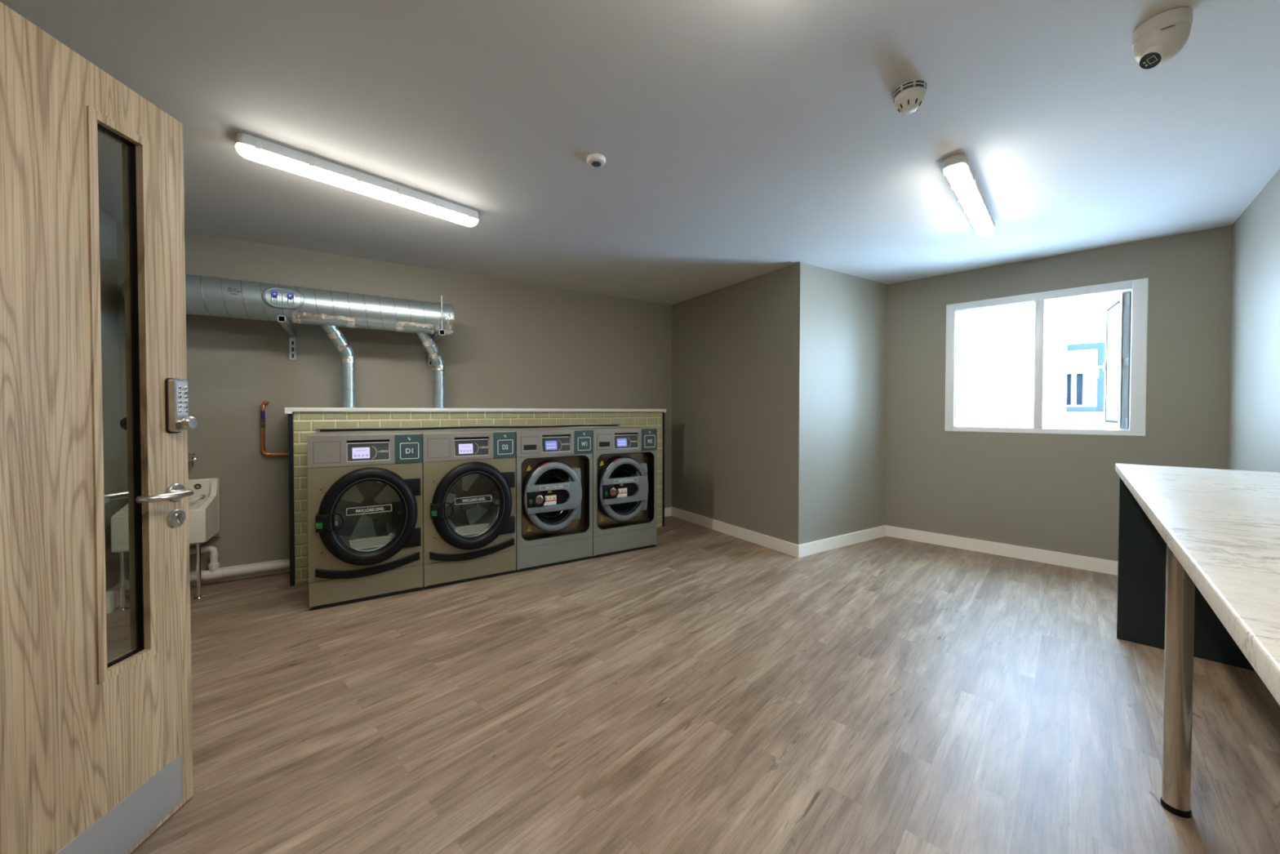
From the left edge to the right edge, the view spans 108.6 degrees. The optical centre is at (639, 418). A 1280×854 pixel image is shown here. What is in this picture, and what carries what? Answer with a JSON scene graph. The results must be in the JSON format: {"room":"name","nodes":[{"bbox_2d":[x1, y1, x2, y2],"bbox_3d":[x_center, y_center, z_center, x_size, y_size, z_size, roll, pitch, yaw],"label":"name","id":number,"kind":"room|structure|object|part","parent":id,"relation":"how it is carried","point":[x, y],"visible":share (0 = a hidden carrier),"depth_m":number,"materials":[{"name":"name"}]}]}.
{"room":"laundry","nodes":[
{"label":"laundry","id":0,"kind":"room"},
{"bbox_2d":[98,207,121,591],"bbox_3d":[-2.705,-0.040,1.695,0.120,2.521,3.235,-1,1,-32],"label":"wall","id":1,"kind":"structure","parent":0,"point":[108,225],"depth_m":2.98,"materials":[{"name":"beige paint"}]},
{"bbox_2d":[106,579,126,613],"bbox_3d":[-2.660,1.164,1.802,0.050,0.110,3.135,-1,1,-32],"label":"baseboard","id":2,"kind":"structure","parent":1,"relation":"attached to","point":[113,594],"depth_m":2.89,"materials":[{"name":"white"}]},
{"bbox_2d":[116,221,671,580],"bbox_3d":[-1.595,-0.083,4.358,4.814,2.521,0.120,-1,1,-32],"label":"wall","id":3,"kind":"structure","parent":0,"point":[512,344],"depth_m":3.86,"materials":[{"name":"beige paint"}]},
{"bbox_2d":[187,453,197,466],"bbox_3d":[-3.165,0.293,3.238,0.044,0.093,0.138,-1,1,-32],"label":"tap","id":4,"kind":"object","parent":3,"relation":"attached to","point":[192,460],"visible":0.9,"depth_m":3.26,"materials":[{"name":"silver metal"}]},
{"bbox_2d":[125,545,289,591],"bbox_3d":[-3.043,0.988,3.287,0.918,0.342,0.147,-1,1,-32],"label":"pipe","id":5,"kind":"object","parent":3,"relation":"attached to","point":[214,572],"visible":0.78,"depth_m":3.32,"materials":[{"name":"white plastic"}]},
{"bbox_2d":[260,400,288,456],"bbox_3d":[-2.776,0.074,3.522,0.202,0.420,0.059,-1,1,-32],"label":"copper pipe","id":6,"kind":"object","parent":3,"relation":"attached to","point":[263,404],"visible":0.98,"depth_m":3.47,"materials":[{"name":"orange metal"}]},
{"bbox_2d":[277,315,296,359],"bbox_3d":[-2.538,-0.606,3.314,0.042,0.300,0.645,-1,1,-32],"label":"bracket","id":7,"kind":"object","parent":3,"relation":"attached to","point":[290,327],"visible":0.89,"depth_m":3.56,"materials":[{"name":"grey metal"}]},
{"bbox_3d":[-2.533,-0.666,3.304,0.041,0.041,0.625,-1,1,-32],"label":"arm","id":8,"kind":"part","parent":7,"relation":"part of","materials":[{"name":"grey metal"}]},
{"bbox_2d":[125,507,671,595],"bbox_3d":[-1.560,1.130,4.320,4.574,0.098,0.016,-1,1,-32],"label":"baseboard","id":9,"kind":"structure","parent":3,"relation":"attached to","point":[667,510],"depth_m":3.46,"materials":[{"name":"white"}]},
{"bbox_2d":[427,329,444,366],"bbox_3d":[-1.701,-0.614,3.833,0.042,0.300,0.645,-1,1,-32],"label":"bracket","id":10,"kind":"object","parent":3,"relation":"attached to","point":[439,334],"visible":0.44,"depth_m":3.73,"materials":[{"name":"grey metal"}]},
{"bbox_2d":[121,273,453,408],"bbox_3d":[-2.459,-0.511,3.435,1.948,0.884,0.525,-1,1,-32],"label":"ventilation duct","id":11,"kind":"object","parent":10,"relation":"on","point":[206,295],"visible":0.9,"depth_m":3.36,"materials":[{"name":"metal"}]},
{"bbox_3d":[-2.483,-0.846,3.127,0.039,0.034,0.034,-1,1,-32],"label":"knob","id":12,"kind":"part","parent":11,"relation":"part of","materials":[{"name":"blue plastic"}]},
{"bbox_3d":[-2.411,-0.847,3.172,0.039,0.034,0.034,-1,1,-32],"label":"knob","id":13,"kind":"part","parent":11,"relation":"part of","materials":[{"name":"blue plastic"}]},
{"bbox_2d":[437,295,444,329],"bbox_3d":[-1.656,-0.819,3.796,0.028,0.340,0.287,-1,1,-32],"label":"clamp","id":14,"kind":"object","parent":11,"relation":"attached to","point":[442,320],"visible":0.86,"depth_m":3.69,"materials":[{"name":"grey metal"}]},
{"bbox_3d":[-1.587,-0.817,3.686,0.010,0.340,0.010,1,1,36],"label":"threaded rod","id":15,"kind":"part","parent":14,"relation":"part of","materials":[{"name":"grey metal"}]},
{"bbox_3d":[-1.696,-0.674,3.824,0.041,0.041,0.625,-1,1,-32],"label":"arm","id":16,"kind":"part","parent":10,"relation":"part of","materials":[{"name":"grey metal"}]},
{"bbox_2d":[0,0,1279,304],"bbox_3d":[0.435,-1.379,2.038,7.809,0.150,6.166,-1,1,-32],"label":"ceiling","id":17,"kind":"structure","parent":0,"point":[739,140],"depth_m":2.05,"materials":[{"name":"grey paint"}]},
{"bbox_2d":[234,132,479,226],"bbox_3d":[-1.455,-1.270,2.540,0.107,0.086,1.182,1,1,43],"label":"light","id":18,"kind":"object","parent":17,"relation":"attached to","point":[250,147],"visible":1,"depth_m":2.41,"materials":[{"name":"white plastic"}]},
{"bbox_2d":[586,153,605,167],"bbox_3d":[-0.220,-1.291,2.314,0.094,0.035,0.094,-1,1,-32],"label":"sensor","id":19,"kind":"object","parent":17,"relation":"attached to","point":[594,160],"visible":1,"depth_m":2.29,"materials":[{"name":"white plastic"}]},
{"bbox_2d":[893,79,926,115],"bbox_3d":[1.064,-1.258,1.816,0.115,0.084,0.115,-1,1,-32],"label":"smoke detector","id":20,"kind":"object","parent":17,"relation":"attached to","point":[908,96],"visible":1,"depth_m":1.78,"materials":[{"name":"white plastic"}]},
{"bbox_2d":[942,153,995,236],"bbox_3d":[1.953,-1.270,2.703,0.107,0.086,1.182,1,1,43],"label":"light","id":21,"kind":"object","parent":17,"relation":"attached to","point":[957,169],"visible":1,"depth_m":2.51,"materials":[{"name":"white plastic"}]},
{"bbox_2d":[1131,6,1193,69],"bbox_3d":[1.706,-1.220,1.506,0.136,0.147,0.133,-1,1,-32],"label":"security camera","id":22,"kind":"object","parent":17,"relation":"attached to","point":[1161,37],"visible":1,"depth_m":1.47,"materials":[{"name":"grey plastic"}]},
{"bbox_2d":[106,515,1279,853],"bbox_3d":[0.433,1.277,2.081,7.809,0.120,6.166,-1,1,-32],"label":"floor","id":23,"kind":"structure","parent":0,"point":[703,690],"depth_m":1.90,"materials":[{"name":"plastic"}]},
{"bbox_2d":[111,477,220,611],"bbox_3d":[-3.155,0.815,3.089,0.438,0.766,0.406,-1,1,-32],"label":"utility sink","id":24,"kind":"object","parent":23,"relation":"on","point":[204,515],"visible":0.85,"depth_m":3.03,"materials":[{"name":"beige ceramic"}]},
{"bbox_3d":[-3.254,1.011,2.894,0.060,0.379,0.060,-1,1,-32],"label":"leg","id":25,"kind":"part","parent":24,"relation":"part of","materials":[{"name":"silver metal"}]},
{"bbox_2d":[111,477,220,552],"bbox_3d":[-3.148,0.627,3.083,0.429,0.391,0.395,-1,1,-32],"label":"basin","id":26,"kind":"object","parent":24,"relation":"in","point":[204,515],"depth_m":3.04,"materials":[{"name":"beige ceramic"}]},
{"bbox_3d":[-3.134,0.563,3.222,0.024,0.045,0.137,1,1,37],"label":"plug chain","id":27,"kind":"part","parent":24,"relation":"part of","materials":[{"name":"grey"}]},
{"bbox_3d":[-2.954,1.008,3.080,0.060,0.379,0.060,-1,1,-32],"label":"leg","id":28,"kind":"part","parent":24,"relation":"part of","materials":[{"name":"silver metal"}]},
{"bbox_2d":[306,431,422,610],"bbox_3d":[-1.916,0.649,3.238,0.648,1.095,0.630,-1,1,-32],"label":"dryer","id":29,"kind":"object","parent":23,"relation":"on","point":[365,489],"visible":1,"depth_m":3.05,"materials":[{"name":"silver metal"}]},
{"bbox_3d":[-1.790,0.662,3.035,0.648,0.713,0.012,-1,1,-32],"label":"panel","id":30,"kind":"part","parent":29,"relation":"part of","materials":[{"name":"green metal"}]},
{"bbox_3d":[-1.792,1.097,3.045,0.648,0.152,0.020,-1,1,-32],"label":"panel","id":31,"kind":"part","parent":29,"relation":"part of","materials":[{"name":"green metal"}]},
{"bbox_3d":[-1.790,0.217,3.035,0.244,0.121,0.021,-1,1,-32],"label":"display trim","id":32,"kind":"part","parent":29,"relation":"part of","materials":[{"name":"silver metal"}]},
{"bbox_2d":[347,534,392,549],"bbox_3d":[-1.806,0.830,3.086,0.256,0.067,0.021,-1,1,-32],"label":"grille","id":33,"kind":"object","parent":29,"relation":"attached to","point":[376,541],"depth_m":3.08,"materials":[{"name":"silver metal"}]},
{"bbox_3d":[-1.944,0.674,3.376,0.146,0.157,0.010,-1,1,-32],"label":"drum plate","id":34,"kind":"part","parent":29,"relation":"part of","materials":[{"name":"grey"}]},
{"bbox_2d":[415,429,515,589],"bbox_3d":[-1.361,0.643,3.582,0.648,1.095,0.630,-1,1,-32],"label":"dryer","id":35,"kind":"object","parent":23,"relation":"on","point":[469,475],"visible":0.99,"depth_m":3.39,"materials":[{"name":"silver metal"}]},
{"bbox_3d":[-1.388,0.668,3.720,0.130,0.135,0.010,-1,1,-32],"label":"drum plate","id":36,"kind":"part","parent":35,"relation":"part of","materials":[{"name":"grey"}]},
{"bbox_3d":[-1.234,0.657,3.379,0.648,0.713,0.012,-1,1,-32],"label":"panel","id":37,"kind":"part","parent":35,"relation":"part of","materials":[{"name":"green metal"}]},
{"bbox_3d":[-1.237,1.092,3.390,0.648,0.152,0.020,-1,1,-32],"label":"panel","id":38,"kind":"part","parent":35,"relation":"part of","materials":[{"name":"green metal"}]},
{"bbox_2d":[453,522,489,535],"bbox_3d":[-1.250,0.825,3.430,0.256,0.067,0.021,-1,1,-32],"label":"grille","id":39,"kind":"object","parent":35,"relation":"attached to","point":[481,528],"depth_m":3.43,"materials":[{"name":"silver metal"}]},
{"bbox_3d":[-1.234,0.212,3.379,0.244,0.121,0.021,-1,1,-32],"label":"display trim","id":40,"kind":"part","parent":35,"relation":"part of","materials":[{"name":"silver metal"}]},
{"bbox_2d":[284,407,666,586],"bbox_3d":[-1.218,0.541,4.290,3.284,1.276,0.408,-1,1,-32],"label":"tiled wall","id":41,"kind":"structure","parent":23,"relation":"on","point":[303,422],"depth_m":3.62,"materials":[{"name":"beige tile"}]},
{"bbox_3d":[-2.586,0.569,3.439,0.026,1.246,0.375,-1,1,-32],"label":"panel","id":42,"kind":"part","parent":41,"relation":"part of","materials":[{"name":"black"}]},
{"bbox_2d":[316,423,621,432],"bbox_3d":[-1.275,0.074,4.001,2.520,0.031,0.042,-1,1,-32],"label":"channel","id":43,"kind":"object","parent":41,"relation":"attached to","point":[584,425],"visible":1,"depth_m":3.83,"materials":[{"name":"silver metal"}]},
{"bbox_3d":[0.160,0.543,5.143,0.022,1.246,0.375,-1,1,-32],"label":"panel","id":44,"kind":"part","parent":41,"relation":"part of","materials":[{"name":"black"}]},
{"bbox_2d":[502,427,592,572],"bbox_3d":[-0.803,0.638,3.926,0.648,1.095,0.633,-1,1,-32],"label":"washing machine","id":45,"kind":"object","parent":23,"relation":"on","point":[554,465],"visible":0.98,"depth_m":3.71,"materials":[{"name":"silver metal"}]},
{"bbox_3d":[-0.860,0.204,3.596,0.139,0.129,0.002,-1,1,-32],"label":"soap drawer","id":46,"kind":"part","parent":45,"relation":"part of","materials":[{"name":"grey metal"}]},
{"bbox_3d":[-0.780,0.628,3.575,0.074,0.084,0.012,-1,1,-32],"label":"latch knob","id":47,"kind":"part","parent":45,"relation":"part of","materials":[{"name":"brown metal"}]},
{"bbox_3d":[-0.724,0.622,3.744,0.356,0.432,0.105,-1,1,-32],"label":"door glass","id":48,"kind":"part","parent":45,"relation":"part of","materials":[{"name":"black glass"}]},
{"bbox_3d":[-0.723,0.628,3.802,0.578,0.644,0.005,-1,1,-32],"label":"plate","id":49,"kind":"part","parent":45,"relation":"part of","materials":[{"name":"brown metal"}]},
{"bbox_3d":[-0.680,1.083,3.735,0.648,0.160,0.020,-1,1,-32],"label":"panel","id":50,"kind":"part","parent":45,"relation":"part of","materials":[{"name":"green metal"}]},
{"bbox_3d":[-0.677,0.647,3.724,0.648,0.705,0.010,-1,1,-32],"label":"panel","id":51,"kind":"part","parent":45,"relation":"part of","materials":[{"name":"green metal"}]},
{"bbox_3d":[-0.678,0.206,3.724,0.244,0.121,0.021,-1,1,-32],"label":"display trim","id":52,"kind":"part","parent":45,"relation":"part of","materials":[{"name":"silver metal"}]},
{"bbox_2d":[572,426,657,558],"bbox_3d":[-0.248,0.633,4.270,0.648,1.095,0.633,-1,1,-32],"label":"washing machine","id":53,"kind":"object","parent":23,"relation":"on","point":[624,459],"visible":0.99,"depth_m":4.05,"materials":[{"name":"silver metal"}]},
{"bbox_3d":[-0.305,0.199,3.940,0.139,0.129,0.002,-1,1,-32],"label":"soap drawer","id":54,"kind":"part","parent":53,"relation":"part of","materials":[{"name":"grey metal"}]},
{"bbox_3d":[-0.226,0.623,3.919,0.074,0.084,0.012,-1,1,-32],"label":"latch knob","id":55,"kind":"part","parent":53,"relation":"part of","materials":[{"name":"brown metal"}]},
{"bbox_3d":[-0.168,0.622,4.146,0.578,0.644,0.005,-1,1,-32],"label":"plate","id":56,"kind":"part","parent":53,"relation":"part of","materials":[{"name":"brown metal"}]},
{"bbox_3d":[-0.125,1.078,4.079,0.648,0.160,0.020,-1,1,-32],"label":"panel","id":57,"kind":"part","parent":53,"relation":"part of","materials":[{"name":"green metal"}]},
{"bbox_3d":[-0.122,0.642,4.068,0.648,0.705,0.010,-1,1,-32],"label":"panel","id":58,"kind":"part","parent":53,"relation":"part of","materials":[{"name":"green metal"}]},
{"bbox_3d":[-0.123,0.201,4.069,0.244,0.121,0.021,-1,1,-32],"label":"display trim","id":59,"kind":"part","parent":53,"relation":"part of","materials":[{"name":"silver metal"}]},
{"bbox_2d":[1115,463,1279,817],"bbox_3d":[1.927,0.752,1.373,0.590,0.955,2.918,1,1,43],"label":"table","id":60,"kind":"object","parent":23,"relation":"on","point":[1198,566],"depth_m":1.43,"materials":[{"name":"stone"}]},
{"bbox_3d":[1.684,0.766,1.439,0.059,0.883,0.059,1,1,43],"label":"leg","id":61,"kind":"part","parent":60,"relation":"part of","materials":[{"name":"silver metal"}]},
{"bbox_3d":[2.840,0.758,2.344,0.560,0.912,0.022,1,1,43],"label":"panel","id":62,"kind":"part","parent":60,"relation":"part of","materials":[{"name":"black wood"}]},
{"bbox_2d":[1115,463,1279,705],"bbox_3d":[1.928,0.295,1.365,0.590,0.042,2.918,1,1,43],"label":"countertop","id":63,"kind":"structure","parent":60,"relation":"on","point":[1222,526],"depth_m":1.09,"materials":[{"name":"stone"}]},
{"bbox_2d":[671,262,809,544],"bbox_3d":[0.921,-0.087,4.753,0.120,2.521,1.861,-1,1,-32],"label":"wall","id":64,"kind":"structure","parent":0,"point":[740,350],"depth_m":4.48,"materials":[{"name":"beige paint"}]},
{"bbox_2d":[670,506,799,557],"bbox_3d":[0.867,1.121,4.730,0.016,0.105,1.877,-1,1,-32],"label":"baseboard","id":65,"kind":"structure","parent":64,"relation":"attached to","point":[791,548],"depth_m":4.52,"materials":[{"name":"white paint"}]},
{"bbox_2d":[807,264,887,542],"bbox_3d":[2.022,-0.081,4.412,1.389,2.521,0.120,-1,1,-32],"label":"wall","id":66,"kind":"structure","parent":0,"point":[848,313],"depth_m":4.27,"materials":[{"name":"beige paint"}]},
{"bbox_2d":[798,524,885,557],"bbox_3d":[1.921,1.129,4.289,1.309,0.105,0.016,-1,1,-32],"label":"baseboard","id":67,"kind":"structure","parent":66,"relation":"attached to","point":[824,544],"depth_m":4.24,"materials":[{"name":"white paint"}]},
{"bbox_2d":[884,225,1231,561],"bbox_3d":[3.327,-0.073,3.967,2.380,2.521,0.220,1,1,43],"label":"wall","id":68,"kind":"structure","parent":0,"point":[1056,492],"depth_m":3.74,"materials":[{"name":"beige paint"}]},
{"bbox_2d":[885,524,1118,575],"bbox_3d":[3.246,1.136,3.901,2.140,0.105,0.016,1,1,43],"label":"baseboard","id":69,"kind":"structure","parent":68,"relation":"attached to","point":[1084,562],"depth_m":3.96,"materials":[{"name":"white paint"}]},
{"bbox_2d":[944,277,1148,435],"bbox_3d":[3.494,-0.468,4.050,1.259,1.168,0.587,1,1,43],"label":"window","id":70,"kind":"structure","parent":68,"relation":"attached to","point":[1124,366],"depth_m":3.74,"materials":[{"name":"white plastic"}]},
{"bbox_3d":[3.962,-0.417,3.956,0.058,0.130,0.038,1,1,36],"label":"casement handle","id":71,"kind":"part","parent":70,"relation":"part of","materials":[{"name":"white plastic"}]},
{"bbox_3d":[3.870,-0.448,3.733,0.006,0.948,0.414,1,1,36],"label":"pane","id":72,"kind":"part","parent":70,"relation":"part of","materials":[{"name":"clear glass"}]},
{"bbox_3d":[3.870,-0.448,3.734,0.052,1.064,0.530,1,1,36],"label":"sash frame","id":73,"kind":"part","parent":70,"relation":"part of","materials":[{"name":"white plastic"}]},
{"bbox_2d":[1226,168,1279,472],"bbox_3d":[1.478,-0.015,0.361,0.120,2.521,8.064,1,1,43],"label":"wall","id":74,"kind":"structure","parent":0,"point":[1254,375],"depth_m":2.69,"materials":[{"name":"beige paint"}]},
{"bbox_3d":[-0.881,-0.004,-0.421,0.100,2.521,2.286,-1,1,-32],"label":"wall","id":75,"kind":"structure","parent":0,"visible":0},
{"bbox_3d":[-1.237,0.147,0.154,0.127,2.200,0.962,-1,1,-32],"label":"door","id":76,"kind":"structure","parent":75,"relation":"in","visible":0},
{"bbox_2d":[0,1,197,853],"bbox_3d":[-1.441,0.151,1.017,0.179,2.154,0.912,0,1,-4],"label":"door","id":77,"kind":"structure","parent":76,"relation":"attached to","point":[96,753],"depth_m":1.17,"materials":[{"name":"brown wood"}]},
{"bbox_3d":[-1.522,0.228,1.357,0.058,0.020,0.149,0,1,-4],"label":"lever handle","id":78,"kind":"part","parent":77,"relation":"part of","materials":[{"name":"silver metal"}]},
{"bbox_3d":[-1.418,1.136,1.040,0.003,0.152,0.820,0,1,-4],"label":"kick plate","id":79,"kind":"part","parent":77,"relation":"part of","materials":[{"name":"silver metal"}]},
{"bbox_3d":[-1.504,0.011,1.385,0.034,0.090,0.104,0,1,-4],"label":"knob","id":80,"kind":"part","parent":77,"relation":"part of","materials":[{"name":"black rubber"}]},
{"bbox_3d":[-1.402,0.228,1.364,0.058,0.020,0.149,0,1,-4],"label":"lever handle","id":81,"kind":"part","parent":77,"relation":"part of","materials":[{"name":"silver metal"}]},
{"bbox_3d":[-1.441,-0.041,1.421,0.004,0.169,0.049,0,1,-4],"label":"plate","id":82,"kind":"part","parent":77,"relation":"part of","materials":[{"name":"silver metal"}]},
{"bbox_3d":[-1.416,-0.064,1.422,0.001,0.108,0.035,0,1,-4],"label":"plate","id":83,"kind":"part","parent":77,"relation":"part of","materials":[{"name":"grey metal"}]},
{"bbox_3d":[-1.400,0.013,1.424,0.034,0.040,0.040,0,1,-4],"label":"turn knob","id":84,"kind":"part","parent":77,"relation":"part of","materials":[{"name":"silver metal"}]},
{"label":"outside","id":85,"kind":"structure","parent":0,"visible":0},
{"bbox_3d":[5.653,2.239,4.022,5.076,0.100,8.985,-1,1,-32],"label":"courtyard","id":86,"kind":"object","parent":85,"visible":0},
{"bbox_2d":[955,297,1067,428],"bbox_3d":[3.480,-1.344,5.887,2.896,7.000,2.750,1,1,43],"label":"wall","id":87,"kind":"structure","parent":86,"relation":"on","point":[995,348],"depth_m":5.68,"materials":[{"name":"white"}]},
{"bbox_2d":[1066,292,1119,429],"bbox_3d":[6.055,0.065,5.506,1.404,4.200,0.200,1,1,43],"label":"wall","id":88,"kind":"structure","parent":86,"relation":"on","point":[1086,314],"depth_m":5.77,"materials":[{"name":"white"}]},
{"bbox_2d":[1066,342,1105,413],"bbox_3d":[5.440,-0.512,6.037,0.960,0.885,0.240,1,1,43],"label":"window","id":89,"kind":"structure","parent":88,"relation":"in","point":[1085,393],"depth_m":5.83,"materials":[{"name":"grey"}]},
{"bbox_2d":[1066,351,1095,404],"bbox_3d":[5.605,-0.512,5.908,0.378,0.740,0.020,1,1,43],"label":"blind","id":90,"kind":"object","parent":89,"relation":"attached to","point":[1083,362],"depth_m":5.85,"materials":[{"name":"white"}]},
{"bbox_3d":[5.408,-0.517,6.025,0.820,0.715,0.040,1,1,43],"label":"sash","id":91,"kind":"part","parent":89,"relation":"part of","materials":[{"name":"white plastic"}]},
{"bbox_3d":[5.374,-0.079,5.975,0.960,0.020,0.050,1,1,43],"label":"sill","id":92,"kind":"part","parent":89,"relation":"part of","materials":[{"name":"white"}]}
]}

